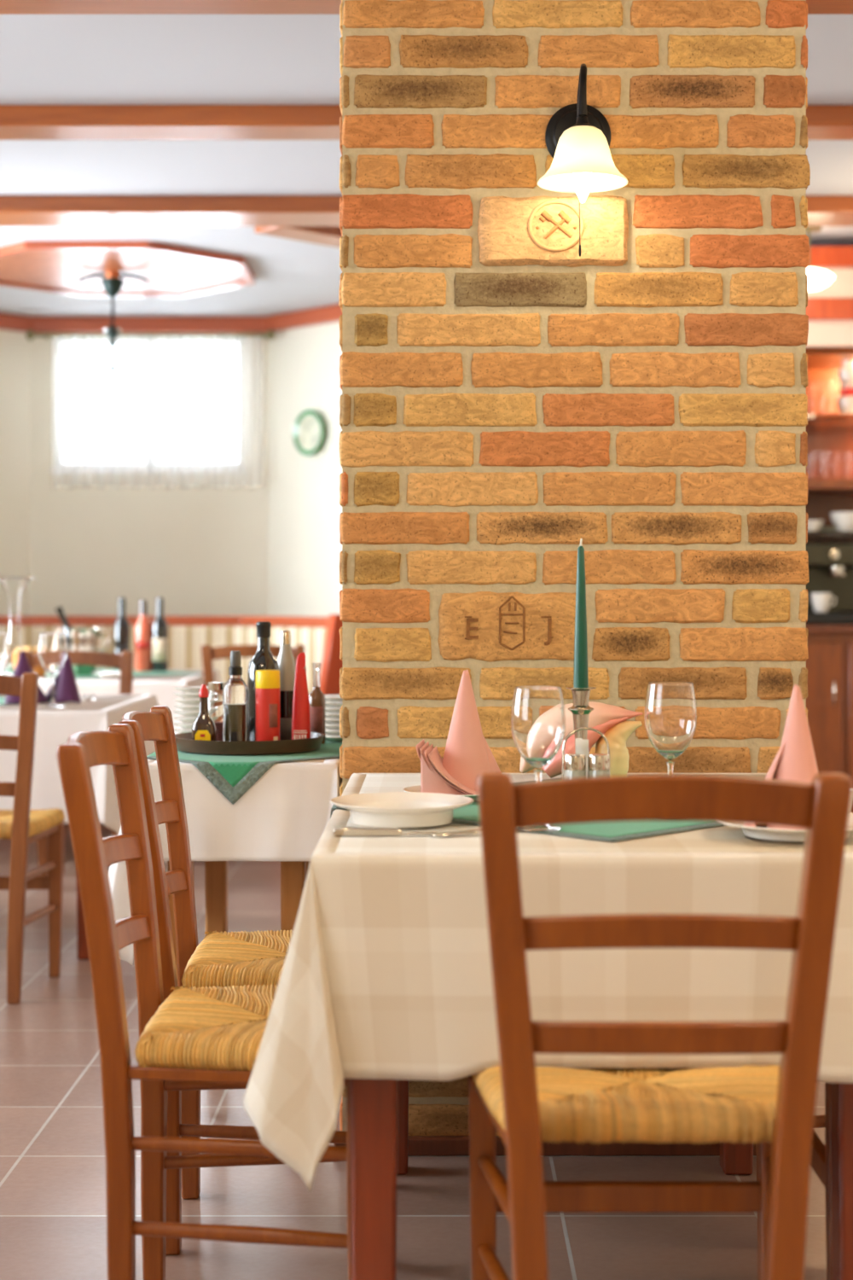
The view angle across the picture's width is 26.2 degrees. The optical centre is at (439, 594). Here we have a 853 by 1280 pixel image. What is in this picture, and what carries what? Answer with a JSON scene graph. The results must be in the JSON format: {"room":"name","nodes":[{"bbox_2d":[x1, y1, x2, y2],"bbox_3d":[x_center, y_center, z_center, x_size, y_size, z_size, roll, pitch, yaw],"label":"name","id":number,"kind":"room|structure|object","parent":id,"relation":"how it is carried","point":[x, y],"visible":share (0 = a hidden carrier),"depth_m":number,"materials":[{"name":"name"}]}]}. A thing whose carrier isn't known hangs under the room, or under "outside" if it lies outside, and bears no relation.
{"room":"restaurant","nodes":[
{"label":"restaurant","id":0,"kind":"room"},
{"bbox_2d":[0,329,29,616],"bbox_3d":[-2.645,-0.185,9.285,0.160,2.550,1.222,0,0,45],"label":"wall","id":1,"kind":"structure","parent":0,"point":[14,346],"depth_m":9.59,"materials":[{"name":"beige paint"}]},
{"bbox_2d":[0,312,31,332],"bbox_3d":[-2.560,-1.419,9.220,0.050,0.081,1.194,0,0,45],"label":"ceiling beam","id":2,"kind":"structure","parent":1,"relation":"attached to","point":[8,322],"depth_m":9.54,"materials":[{"name":"brown wood"}]},
{"bbox_2d":[29,337,268,616],"bbox_3d":[-1.528,-0.185,9.740,1.256,2.550,0.160,0,0,0],"label":"wall","id":3,"kind":"structure","parent":0,"point":[198,543],"depth_m":9.66,"materials":[{"name":"beige paint"}]},
{"bbox_2d":[49,337,246,473],"bbox_3d":[-1.531,-1.000,9.705,1.030,0.720,0.150,0,0,0],"label":"window","id":4,"kind":"structure","parent":3,"relation":"in","point":[151,465],"depth_m":9.72,"materials":[{"name":"white paint"}]},
{"bbox_2d":[31,316,267,332],"bbox_3d":[-1.528,-1.419,9.635,1.256,0.081,0.050,0,0,0],"label":"ceiling beam","id":5,"kind":"structure","parent":3,"relation":"attached to","point":[39,324],"depth_m":9.61,"materials":[{"name":"brown wood"}]},
{"bbox_2d":[25,329,275,340],"bbox_3d":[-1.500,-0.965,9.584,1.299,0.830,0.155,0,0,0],"label":"curtain rod","id":6,"kind":"object","parent":3,"relation":"hanging from","point":[270,334],"visible":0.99,"depth_m":9.52,"materials":[{"name":"gold metal"}]},
{"bbox_2d":[279,690,293,717],"bbox_3d":[-0.342,0.273,4.090,0.052,0.120,0.052,0,0,0],"label":"label","id":7,"kind":"object","parent":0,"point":[286,696],"depth_m":4.06,"materials":[{"name":"black paper"}]},
{"bbox_2d":[268,321,342,616],"bbox_3d":[-0.443,-0.185,9.317,1.131,2.550,0.160,0,0,45],"label":"wall","id":8,"kind":"structure","parent":0,"point":[305,508],"depth_m":9.46,"materials":[{"name":"beige paint"}]},
{"bbox_2d":[263,303,342,331],"bbox_3d":[-0.518,-1.419,9.242,1.131,0.081,0.050,0,0,45],"label":"ceiling beam","id":9,"kind":"structure","parent":8,"relation":"attached to","point":[328,314],"depth_m":9.39,"materials":[{"name":"brown wood"}]},
{"bbox_2d":[293,409,323,455],"bbox_3d":[-0.662,-0.829,9.387,0.234,0.234,0.026,0,0,45],"label":"wall plate","id":10,"kind":"object","parent":8,"relation":"attached to","point":[308,430],"visible":1,"depth_m":9.39,"materials":[{"name":"white ceramic"}]},
{"bbox_2d":[0,823,826,1279],"bbox_3d":[0.100,1.140,4.150,6.600,0.100,11.500,0,0,0],"label":"floor","id":11,"kind":"structure","parent":0,"point":[53,1198],"depth_m":3.35,"materials":[{"name":"tile"}]},
{"bbox_2d":[0,672,64,1004],"bbox_3d":[-1.282,0.647,5.029,0.442,0.886,0.475,0,0,-3],"label":"chair","id":12,"kind":"object","parent":11,"relation":"on","point":[21,824],"visible":1,"depth_m":4.88,"materials":[{"name":"brown wood"}]},
{"bbox_2d":[24,650,133,875],"bbox_3d":[-1.310,0.647,6.935,0.442,0.886,0.475,0,0,7],"label":"chair","id":13,"kind":"object","parent":11,"relation":"on","point":[124,660],"visible":0.02,"depth_m":6.71,"materials":[{"name":"brown wood"}]},
{"bbox_2d":[76,873,89,960],"bbox_3d":[-1.518,0.719,5.885,1.065,0.742,0.930,0,0,0],"label":"dining table","id":14,"kind":"object","parent":11,"relation":"on","point":[83,952],"visible":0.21,"depth_m":5.47,"materials":[{"name":"brown wood"}]},
{"bbox_2d":[0,694,158,834],"bbox_3d":[-1.521,0.563,5.878,1.240,0.437,1.103,0,0,0],"label":"tablecloth","id":15,"kind":"object","parent":14,"relation":"on","point":[54,725],"visible":0.48,"depth_m":5.41,"materials":[{"name":"white fabric"}]},
{"bbox_2d":[0,698,68,704],"bbox_3d":[-1.600,0.341,5.860,0.594,0.001,0.594,0,0,45],"label":"tablecloth","id":16,"kind":"object","parent":15,"relation":"on","point":[2,700],"visible":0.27,"depth_m":5.80,"materials":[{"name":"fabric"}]},
{"bbox_2d":[0,632,9,705],"bbox_3d":[-1.372,0.229,5.660,0.089,0.225,0.089,0,0,19],"label":"wine glass","id":17,"kind":"object","parent":16,"relation":"on","point":[4,647],"visible":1,"depth_m":5.64,"materials":[{"name":"white"}]},
{"bbox_2d":[0,632,9,671],"bbox_3d":[-1.372,0.181,5.660,0.089,0.131,0.089,0,0,0],"label":"bowl","id":18,"kind":"object","parent":17,"relation":"on","point":[4,647],"depth_m":5.64,"materials":[{"name":"clear glass"}]},
{"bbox_2d":[0,576,34,698],"bbox_3d":[-1.418,0.142,6.120,0.132,0.400,0.132,0,0,0],"label":"decanter","id":19,"kind":"object","parent":16,"relation":"on","point":[14,586],"visible":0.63,"depth_m":6.10,"materials":[{"name":"clear glass"}]},
{"bbox_2d":[4,650,49,703],"bbox_3d":[-1.299,0.259,5.790,0.148,0.168,0.094,0,0,-39],"label":"folded napkin","id":20,"kind":"object","parent":16,"relation":"on","point":[22,666],"visible":0.54,"depth_m":5.77,"materials":[{"name":"purple fabric"}]},
{"bbox_2d":[46,650,81,703],"bbox_3d":[-1.200,0.259,5.847,0.135,0.168,0.085,0,0,26],"label":"folded napkin","id":21,"kind":"object","parent":16,"relation":"on","point":[66,689],"visible":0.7,"depth_m":5.82,"materials":[{"name":"purple fabric"}]},
{"bbox_2d":[38,632,67,707],"bbox_3d":[-1.180,0.229,5.600,0.089,0.225,0.089,0,0,-19],"label":"wine glass","id":22,"kind":"object","parent":15,"relation":"on","point":[52,647],"visible":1,"depth_m":5.57,"materials":[{"name":"clear glass"}]},
{"bbox_2d":[38,632,67,675],"bbox_3d":[-1.180,0.181,5.600,0.089,0.131,0.089,0,0,0],"label":"bowl","id":23,"kind":"object","parent":22,"relation":"on","point":[52,647],"depth_m":5.57,"materials":[{"name":"clear glass"}]},
{"bbox_2d":[0,614,342,694],"bbox_3d":[-1.636,0.590,8.748,2.522,1.000,0.945,0,0,0],"label":"wainscoting","id":24,"kind":"structure","parent":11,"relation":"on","point":[320,636],"depth_m":9.14,"materials":[{"name":"brown wood"}]},
{"bbox_2d":[56,723,352,1279],"bbox_3d":[-0.304,0.647,2.711,0.475,0.886,0.442,0,0,0],"label":"chair","id":25,"kind":"object","parent":11,"relation":"on","point":[197,1038],"visible":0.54,"depth_m":2.55,"materials":[{"name":"brown wood"}]},
{"bbox_2d":[117,705,346,1255],"bbox_3d":[-0.308,0.647,3.183,0.475,0.886,0.442,0,0,-1],"label":"chair","id":26,"kind":"object","parent":11,"relation":"on","point":[238,958],"visible":0.42,"depth_m":3.17,"materials":[{"name":"brown wood"}]},
{"bbox_2d":[168,861,310,986],"bbox_3d":[-0.413,0.719,4.077,0.403,0.742,0.685,0,0,0],"label":"dining table","id":27,"kind":"object","parent":11,"relation":"on","point":[293,874],"visible":0.12,"depth_m":3.82,"materials":[{"name":"brown wood"}]},
{"bbox_2d":[108,757,342,965],"bbox_3d":[-0.448,0.546,4.083,0.527,0.404,0.814,0,0,0],"label":"tablecloth","id":28,"kind":"object","parent":27,"relation":"on","point":[284,816],"visible":0.32,"depth_m":3.72,"materials":[{"name":"white fabric"}]},
{"bbox_2d":[146,739,342,804],"bbox_3d":[-0.414,0.455,4.077,0.453,0.229,0.715,0,0,0],"label":"tablecloth","id":29,"kind":"object","parent":28,"relation":"on","point":[233,776],"visible":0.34,"depth_m":3.73,"materials":[{"name":"green fabric"}]},
{"bbox_2d":[174,731,324,755],"bbox_3d":[-0.420,0.324,4.030,0.334,0.031,0.334,0,0,0],"label":"serving tray","id":30,"kind":"object","parent":29,"relation":"on","point":[184,742],"visible":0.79,"depth_m":3.89,"materials":[{"name":"black plastic"}]},
{"bbox_2d":[192,684,215,740],"bbox_3d":[-0.504,0.262,3.929,0.051,0.142,0.040,0,0,0],"label":"sauce bottle","id":31,"kind":"object","parent":30,"relation":"on","point":[203,728],"visible":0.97,"depth_m":3.92,"materials":[{"name":"brown glass"}]},
{"bbox_2d":[208,681,225,740],"bbox_3d":[-0.495,0.264,4.080,0.046,0.139,0.046,0,0,0],"label":"glass jar","id":32,"kind":"object","parent":30,"relation":"on","point":[215,689],"visible":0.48,"depth_m":4.06,"materials":[{"name":"white"}]},
{"bbox_2d":[222,651,248,741],"bbox_3d":[-0.439,0.227,3.949,0.054,0.212,0.055,0,0,0],"label":"bottle","id":33,"kind":"object","parent":30,"relation":"on","point":[235,692],"visible":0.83,"depth_m":3.93,"materials":[{"name":"clear glass"}]},
{"bbox_2d":[247,621,279,740],"bbox_3d":[-0.386,0.196,4.030,0.070,0.274,0.070,0,0,0],"label":"oil bottle","id":34,"kind":"object","parent":30,"relation":"on","point":[263,659],"visible":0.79,"depth_m":4.01,"materials":[{"name":"black glass"}]},
{"bbox_2d":[255,669,280,740],"bbox_3d":[-0.368,0.247,3.940,0.054,0.171,0.054,0,0,0],"label":"tin","id":35,"kind":"object","parent":30,"relation":"on","point":[267,682],"visible":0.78,"depth_m":3.92,"materials":[{"name":"red metal"}]},
{"bbox_2d":[269,704,277,727],"bbox_3d":[-0.354,0.258,3.919,0.020,0.050,0.002,0,0,-34],"label":"print","id":36,"kind":"object","parent":35,"relation":"attached to","point":[273,707],"depth_m":3.92},
{"bbox_2d":[277,629,296,740],"bbox_3d":[-0.342,0.206,4.090,0.052,0.254,0.052,0,0,0],"label":"vinegar bottle","id":37,"kind":"object","parent":30,"relation":"on","point":[286,660],"visible":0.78,"depth_m":4.07,"materials":[{"name":"grey glass"}]},
{"bbox_2d":[291,652,310,739],"bbox_3d":[-0.299,0.229,3.975,0.041,0.208,0.033,0,0,0],"label":"bottle","id":38,"kind":"object","parent":30,"relation":"on","point":[300,714],"visible":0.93,"depth_m":3.97,"materials":[{"name":"red plastic"}]},
{"bbox_2d":[308,663,325,744],"bbox_3d":[-0.281,0.247,4.190,0.042,0.184,0.042,0,0,0],"label":"sauce bottle","id":39,"kind":"object","parent":30,"relation":"on","point":[317,701],"visible":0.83,"depth_m":4.17,"materials":[{"name":"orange glass"}]},
{"bbox_2d":[200,644,305,686],"bbox_3d":[-0.764,0.647,7.734,0.442,0.886,0.475,0,0,0],"label":"chair","id":40,"kind":"object","parent":11,"relation":"on","point":[209,654],"visible":0.02,"depth_m":7.52,"materials":[{"name":"brown wood"}]},
{"bbox_2d":[349,1078,852,1279],"bbox_3d":[0.243,0.719,2.982,0.817,0.742,1.125,0,0,0],"label":"dining table","id":41,"kind":"object","parent":11,"relation":"on","point":[379,1107],"visible":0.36,"depth_m":2.43,"materials":[{"name":"brown wood"}]},
{"bbox_2d":[243,773,852,1192],"bbox_3d":[0.244,0.558,2.963,1.006,0.427,1.260,0,0,0],"label":"tablecloth","id":42,"kind":"object","parent":41,"relation":"on","point":[386,974],"visible":0.61,"depth_m":2.41,"materials":[{"name":"beige fabric"}]},
{"bbox_2d":[333,826,478,836],"bbox_3d":[-0.047,0.337,2.615,0.207,0.011,0.021,0,0,0],"label":"table knife","id":43,"kind":"object","parent":42,"relation":"on","point":[342,831],"visible":1,"depth_m":2.61,"materials":[{"name":"metal"}]},
{"bbox_2d":[330,777,725,841],"bbox_3d":[0.240,0.361,2.985,0.642,0.041,0.634,0,0,-45],"label":"tablecloth","id":44,"kind":"object","parent":42,"relation":"on","point":[619,830],"visible":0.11,"depth_m":2.70,"materials":[{"name":"green fabric"}]},
{"bbox_2d":[330,791,473,827],"bbox_3d":[-0.056,0.323,2.750,0.216,0.032,0.216,0,0,0],"label":"plate","id":45,"kind":"object","parent":44,"relation":"on","point":[391,809],"visible":1,"depth_m":2.72,"materials":[{"name":"white ceramic"}]},
{"bbox_2d":[402,785,478,801],"bbox_3d":[0.028,0.332,3.060,0.178,0.015,0.178,0,0,0],"label":"plate","id":46,"kind":"object","parent":44,"relation":"on","point":[414,788],"visible":0.12,"depth_m":3.06,"materials":[{"name":"white ceramic"}]},
{"bbox_2d":[415,669,501,795],"bbox_3d":[0.040,0.229,3.044,0.157,0.208,0.137,0,0,0],"label":"folded napkin","id":47,"kind":"object","parent":46,"relation":"on","point":[468,754],"visible":0.94,"depth_m":3.04,"materials":[{"name":"pink fabric"}]},
{"bbox_2d":[430,827,522,837],"bbox_3d":[0.061,0.338,2.633,0.164,0.010,0.034,0,0,-31],"label":"spoon","id":48,"kind":"object","parent":44,"relation":"on","point":[455,833],"visible":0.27,"depth_m":2.60,"materials":[{"name":"metal"}]},
{"bbox_2d":[511,686,565,831],"bbox_3d":[0.144,0.237,2.665,0.079,0.205,0.079,0,0,-11],"label":"wine glass","id":49,"kind":"object","parent":44,"relation":"on","point":[538,716],"visible":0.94,"depth_m":2.64,"materials":[{"name":"clear glass"}]},
{"bbox_2d":[511,686,565,768],"bbox_3d":[0.144,0.194,2.665,0.079,0.119,0.079,0,0,0],"label":"bowl","id":50,"kind":"object","parent":49,"relation":"on","point":[538,716],"depth_m":2.64,"materials":[{"name":"clear glass"}]},
{"bbox_2d":[565,686,596,750],"bbox_3d":[0.229,0.244,2.960,0.092,0.190,0.092,0,0,0],"label":"candlestick","id":51,"kind":"object","parent":44,"relation":"on","point":[580,710],"visible":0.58,"depth_m":2.95,"materials":[{"name":"silver metal"}]},
{"bbox_2d":[573,538,588,687],"bbox_3d":[0.229,0.030,2.960,0.024,0.241,0.024,0,0,0],"label":"candle","id":52,"kind":"object","parent":51,"relation":"on","point":[580,671],"visible":1,"depth_m":2.95,"materials":[{"name":"green wax"}]},
{"bbox_2d":[519,701,643,778],"bbox_3d":[0.238,0.249,3.139,0.141,0.133,0.184,0,0,-45],"label":"seashell","id":53,"kind":"object","parent":44,"relation":"on","point":[608,719],"visible":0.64,"depth_m":3.09,"materials":[{"name":"pink ceramic"}]},
{"bbox_2d":[562,727,610,779],"bbox_3d":[0.229,0.273,2.850,0.076,0.133,0.039,0,0,0],"label":"stand","id":54,"kind":"object","parent":44,"relation":"on","point":[583,728],"visible":0.27,"depth_m":2.87,"materials":[{"name":"metal"}]},
{"bbox_2d":[564,753,586,779],"bbox_3d":[0.211,0.292,2.850,0.034,0.089,0.034,0,0,0],"label":"shaker","id":55,"kind":"object","parent":54,"relation":"in","point":[574,764],"visible":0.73,"depth_m":2.84,"materials":[{"name":"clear glass"}]},
{"bbox_2d":[576,738,588,777],"bbox_3d":[0.226,0.283,2.896,0.029,0.113,0.029,0,0,0],"label":"holder","id":56,"kind":"object","parent":54,"relation":"in","point":[582,746],"visible":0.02,"depth_m":2.90,"materials":[{"name":"white paper"}]},
{"bbox_2d":[587,753,610,777],"bbox_3d":[0.248,0.292,2.850,0.034,0.089,0.034,0,0,0],"label":"shaker","id":57,"kind":"object","parent":54,"relation":"in","point":[598,764],"visible":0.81,"depth_m":2.84,"materials":[{"name":"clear glass"}]},
{"bbox_2d":[644,681,697,774],"bbox_3d":[0.353,0.237,2.800,0.079,0.205,0.079,0,0,4],"label":"wine glass","id":58,"kind":"object","parent":44,"relation":"on","point":[671,714],"visible":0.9,"depth_m":2.77,"materials":[{"name":"clear glass"}]},
{"bbox_2d":[717,813,852,841],"bbox_3d":[0.508,0.329,2.600,0.236,0.021,0.236,0,0,0],"label":"dinner plate","id":59,"kind":"object","parent":42,"relation":"on","point":[762,831],"visible":0.33,"depth_m":2.54,"materials":[{"name":"white ceramic"}]},
{"bbox_2d":[744,684,819,829],"bbox_3d":[0.495,0.230,2.608,0.124,0.206,0.081,0,0,30],"label":"folded napkin","id":60,"kind":"object","parent":59,"relation":"on","point":[795,760],"visible":0.58,"depth_m":2.58,"materials":[{"name":"pink fabric"}]},
{"bbox_2d":[468,773,852,1279],"bbox_3d":[0.258,0.647,2.304,0.442,0.886,0.475,0,0,0],"label":"chair","id":61,"kind":"object","parent":11,"relation":"on","point":[527,1104],"visible":0.86,"depth_m":2.13,"materials":[{"name":"brown wood"}]},
{"bbox_2d":[756,1114,825,1241],"bbox_3d":[0.746,0.647,3.271,0.475,0.886,0.442,0,0,0],"label":"chair","id":62,"kind":"object","parent":11,"relation":"on","point":[819,1122],"visible":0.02,"depth_m":3.08,"materials":[{"name":"brown wood"}]},
{"bbox_2d":[810,1081,832,1279],"bbox_3d":[0.751,0.647,2.736,0.475,0.886,0.442,0,0,0],"label":"chair","id":63,"kind":"object","parent":11,"relation":"on","point":[821,1161],"visible":0.02,"depth_m":2.54,"materials":[{"name":"brown wood"}]},
{"bbox_2d":[806,347,852,813],"bbox_3d":[1.925,0.013,8.030,1.310,2.153,0.580,0,0,0],"label":"cabinet","id":64,"kind":"object","parent":11,"relation":"on","point":[829,664],"visible":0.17,"depth_m":7.80,"materials":[{"name":"brown wood"}]},
{"bbox_2d":[806,450,819,478],"bbox_3d":[1.620,-0.560,7.950,0.060,0.125,0.060,0,0,0],"label":"glass","id":65,"kind":"object","parent":64,"relation":"on","point":[812,468],"visible":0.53,"depth_m":7.92,"materials":[{"name":"glass"}]},
{"bbox_2d":[807,381,820,413],"bbox_3d":[1.637,-0.852,8.000,0.064,0.150,0.064,0,0,0],"label":"glass","id":66,"kind":"object","parent":64,"relation":"on","point":[813,387],"visible":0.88,"depth_m":7.97,"materials":[{"name":"glass"}]},
{"bbox_2d":[808,519,824,531],"bbox_3d":[1.618,-0.298,7.980,0.110,0.050,0.110,0,0,0],"label":"bowl","id":67,"kind":"object","parent":64,"relation":"on","point":[813,525],"visible":0.67,"depth_m":7.94,"materials":[{"name":"white ceramic"}]},
{"bbox_2d":[819,449,832,478],"bbox_3d":[1.671,-0.560,7.930,0.060,0.125,0.060,0,0,0],"label":"glass","id":68,"kind":"object","parent":64,"relation":"on","point":[825,456],"visible":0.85,"depth_m":7.91,"materials":[{"name":"white"}]},
{"bbox_2d":[819,379,834,413],"bbox_3d":[1.679,-0.852,7.950,0.064,0.150,0.064,0,0,0],"label":"glass","id":69,"kind":"object","parent":64,"relation":"on","point":[827,386],"visible":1,"depth_m":7.92,"materials":[{"name":"white"}]},
{"bbox_2d":[806,542,852,624],"bbox_3d":[1.800,-0.048,8.025,0.480,0.350,0.351,0,0,0],"label":"coffee machine","id":70,"kind":"object","parent":64,"relation":"on","point":[830,564],"visible":0.74,"depth_m":7.94,"materials":[{"name":"black plastic"}]},
{"bbox_2d":[810,593,836,612],"bbox_3d":[1.657,0.034,7.950,0.093,0.085,0.093,0,0,-45],"label":"cup","id":71,"kind":"object","parent":70,"relation":"on","point":[821,602],"visible":1,"depth_m":7.92,"materials":[{"name":"white ceramic"}]},
{"bbox_2d":[806,413,852,426],"bbox_3d":[1.925,-0.767,8.070,1.190,0.018,0.420,0,0,0],"label":"glass shelf","id":72,"kind":"object","parent":64,"relation":"attached to","point":[814,420],"depth_m":8.01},
{"bbox_2d":[806,624,852,633],"bbox_3d":[1.925,0.145,8.020,1.290,0.034,0.560,0,0,0],"label":"countertop","id":73,"kind":"structure","parent":64,"relation":"on","point":[812,628],"depth_m":7.74,"materials":[{"name":"brown wood"}]},
{"bbox_2d":[808,531,852,539],"bbox_3d":[1.925,-0.261,8.070,1.190,0.022,0.420,0,0,0],"label":"shelf","id":74,"kind":"object","parent":64,"relation":"attached to","point":[811,535],"depth_m":8.18,"materials":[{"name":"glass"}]},
{"bbox_2d":[808,478,852,494],"bbox_3d":[1.925,-0.475,8.070,1.250,0.044,0.440,0,0,0],"label":"shelf","id":75,"kind":"object","parent":64,"relation":"attached to","point":[815,485],"depth_m":7.85,"materials":[{"name":"brown wood"}]},
{"bbox_2d":[832,451,843,478],"bbox_3d":[1.738,-0.560,8.000,0.060,0.125,0.060,0,0,0],"label":"glass","id":76,"kind":"object","parent":64,"relation":"on","point":[837,456],"visible":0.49,"depth_m":7.97,"materials":[{"name":"white"}]},
{"bbox_2d":[830,512,852,531],"bbox_3d":[1.779,-0.316,8.000,0.150,0.085,0.150,0,0,0],"label":"bowl","id":77,"kind":"object","parent":64,"relation":"on","point":[843,521],"visible":1,"depth_m":7.95,"materials":[{"name":"white ceramic"}]},
{"bbox_2d":[837,395,852,413],"bbox_3d":[1.792,-0.820,8.000,0.106,0.085,0.106,0,0,-45],"label":"cup","id":78,"kind":"object","parent":64,"relation":"on","point":[845,404],"visible":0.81,"depth_m":7.96,"materials":[{"name":"white ceramic"}]},
{"bbox_2d":[839,389,852,395],"bbox_3d":[1.791,-0.878,8.000,0.092,0.030,0.092,0,0,45],"label":"cup","id":79,"kind":"object","parent":78,"relation":"on","point":[843,392],"visible":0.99,"depth_m":7.97,"materials":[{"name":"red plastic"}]},
{"bbox_2d":[838,367,852,389],"bbox_3d":[1.792,-0.939,8.000,0.098,0.090,0.098,0,0,45],"label":"cup","id":80,"kind":"object","parent":79,"relation":"on","point":[846,375],"visible":1,"depth_m":7.96,"materials":[{"name":"white ceramic"}]},
{"bbox_2d":[843,450,852,478],"bbox_3d":[1.779,-0.560,7.950,0.060,0.125,0.060,0,0,0],"label":"glass","id":81,"kind":"object","parent":64,"relation":"on","point":[847,455],"visible":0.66,"depth_m":7.92,"materials":[{"name":"white"}]},
{"bbox_3d":[-1.600,0.719,7.900,1.160,0.742,1.100,0,0,0],"label":"dining table","id":82,"kind":"object","parent":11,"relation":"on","visible":0},
{"bbox_2d":[38,669,221,733],"bbox_3d":[-1.599,0.574,7.892,1.346,0.460,1.284,0,0,0],"label":"tablecloth","id":83,"kind":"object","parent":82,"relation":"on","point":[161,686],"visible":0.21,"depth_m":7.34,"materials":[{"name":"white fabric"}]},
{"bbox_2d":[40,669,203,679],"bbox_3d":[-1.498,0.361,7.951,0.742,0.041,0.739,0,0,45],"label":"tablecloth","id":84,"kind":"object","parent":83,"relation":"on","point":[136,673],"visible":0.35,"depth_m":7.92,"materials":[{"name":"green fabric"}]},
{"bbox_2d":[22,645,46,677],"bbox_3d":[-1.693,0.276,7.600,0.170,0.127,0.170,0,0,0],"label":"bread basket","id":85,"kind":"object","parent":84,"relation":"on","point":[40,671],"visible":0.16,"depth_m":7.56,"materials":[{"name":"orange wicker"}]},
{"bbox_2d":[31,652,46,677],"bbox_3d":[-1.693,0.289,7.600,0.170,0.100,0.170,0,0,0],"label":"basket bowl","id":86,"kind":"object","parent":85,"relation":"on","point":[40,671],"depth_m":7.56,"materials":[{"name":"orange wicker"}]},
{"bbox_2d":[68,628,104,675],"bbox_3d":[-1.500,0.241,7.750,0.138,0.197,0.138,0,0,45],"label":"ice bucket","id":87,"kind":"object","parent":84,"relation":"on","point":[83,639],"visible":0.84,"depth_m":7.70,"materials":[{"name":"glass"}]},
{"bbox_2d":[54,605,74,650],"bbox_3d":[-1.542,0.193,7.750,0.164,0.291,0.066,0,0,0],"label":"wine bottle","id":88,"kind":"object","parent":87,"relation":"in","point":[60,611],"visible":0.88,"depth_m":7.74,"materials":[{"name":"black glass"}]},
{"bbox_2d":[93,627,110,672],"bbox_3d":[-1.483,0.241,8.050,0.084,0.200,0.084,0,0,-19],"label":"wine glass","id":89,"kind":"object","parent":84,"relation":"on","point":[104,642],"visible":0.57,"depth_m":8.02,"materials":[{"name":"white"}]},
{"bbox_2d":[93,627,110,651],"bbox_3d":[-1.483,0.199,8.050,0.085,0.117,0.085,0,0,0],"label":"bowl","id":90,"kind":"object","parent":89,"relation":"on","point":[104,642],"depth_m":8.02,"materials":[{"name":"clear glass"}]},
{"bbox_2d":[113,597,130,669],"bbox_3d":[-1.436,0.176,8.300,0.076,0.326,0.077,0,0,0],"label":"wine bottle","id":91,"kind":"object","parent":84,"relation":"on","point":[121,628],"visible":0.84,"depth_m":8.27,"materials":[{"name":"black glass"}]},
{"bbox_2d":[134,599,151,671],"bbox_3d":[-1.315,0.181,8.150,0.076,0.316,0.077,0,0,0],"label":"wine bottle","id":92,"kind":"object","parent":84,"relation":"on","point":[142,629],"visible":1,"depth_m":8.12,"materials":[{"name":"brown glass"}]},
{"bbox_2d":[151,597,168,671],"bbox_3d":[-1.241,0.176,8.150,0.076,0.326,0.077,0,0,0],"label":"wine bottle","id":93,"kind":"object","parent":84,"relation":"on","point":[160,631],"visible":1,"depth_m":8.12,"materials":[{"name":"black glass"}]},
{"bbox_2d":[0,14,852,316],"bbox_3d":[0.100,-1.510,4.100,6.800,0.100,11.600,0,0,0],"label":"ceiling","id":94,"kind":"structure","parent":0,"point":[45,59],"depth_m":5.93,"materials":[{"name":"paint"}]},
{"bbox_2d":[0,240,255,296],"bbox_3d":[-1.455,-1.442,8.170,1.220,0.033,1.220,0,0,0],"label":"ceiling panel","id":95,"kind":"object","parent":94,"relation":"attached to","point":[51,266],"visible":0.94,"depth_m":8.08,"materials":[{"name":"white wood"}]},
{"bbox_2d":[76,270,148,371],"bbox_3d":[-1.455,-1.218,8.170,0.322,0.439,0.104,0,0,0],"label":"hanging lamp","id":96,"kind":"object","parent":95,"relation":"hanging from","point":[113,284],"visible":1,"depth_m":8.16,"materials":[{"name":"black metal"}]},
{"bbox_2d":[254,226,342,248],"bbox_3d":[0.253,-1.428,7.927,0.180,0.062,2.560,0,0,45],"label":"ceiling beam","id":97,"kind":"structure","parent":94,"relation":"attached to","point":[326,235],"depth_m":7.11,"materials":[{"name":"brown wood"}]},
{"bbox_2d":[0,104,852,139],"bbox_3d":[0.150,-1.428,5.550,6.300,0.064,0.180,0,0,0],"label":"ceiling beam","id":98,"kind":"structure","parent":94,"relation":"attached to","point":[17,122],"depth_m":5.46,"materials":[{"name":"brown wood"}]},
{"bbox_2d":[0,195,852,226],"bbox_3d":[0.150,-1.428,6.830,6.300,0.064,0.260,0,0,0],"label":"ceiling beam","id":99,"kind":"structure","parent":94,"relation":"attached to","point":[14,210],"depth_m":6.70,"materials":[{"name":"brown wood"}]},
{"bbox_2d":[0,0,852,14],"bbox_3d":[0.150,-1.428,4.320,6.300,0.064,0.200,0,0,0],"label":"ceiling beam","id":100,"kind":"structure","parent":94,"relation":"attached to","point":[7,7],"depth_m":4.36,"materials":[{"name":"brown wood"}]},
{"bbox_2d":[806,226,834,290],"bbox_3d":[1.450,-1.326,7.200,0.196,0.265,0.196,0,0,0],"label":"lamp","id":101,"kind":"object","parent":94,"relation":"hanging from","point":[818,279],"visible":0.6,"depth_m":7.14,"materials":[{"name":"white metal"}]},
{"bbox_2d":[806,245,852,347],"bbox_3d":[1.925,-1.214,7.885,1.750,0.398,0.910,0,0,0],"label":"canopy","id":102,"kind":"object","parent":94,"relation":"attached to","point":[829,310],"visible":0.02,"depth_m":7.48,"materials":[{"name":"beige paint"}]},
{"bbox_2d":[333,0,810,1155],"bbox_3d":[0.263,-0.185,3.805,0.937,2.550,0.496,0,0,0],"label":"wall pillar","id":103,"kind":"structure","parent":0,"point":[511,398],"depth_m":3.58,"materials":[{"name":"brick"}]},
{"bbox_2d":[537,64,628,256],"bbox_3d":[0.270,-0.825,3.474,0.171,0.369,0.200,0,0,0],"label":"wall lamp","id":104,"kind":"object","parent":103,"relation":"attached to","point":[578,136],"visible":1,"depth_m":3.45,"materials":[{"name":"white glass"}]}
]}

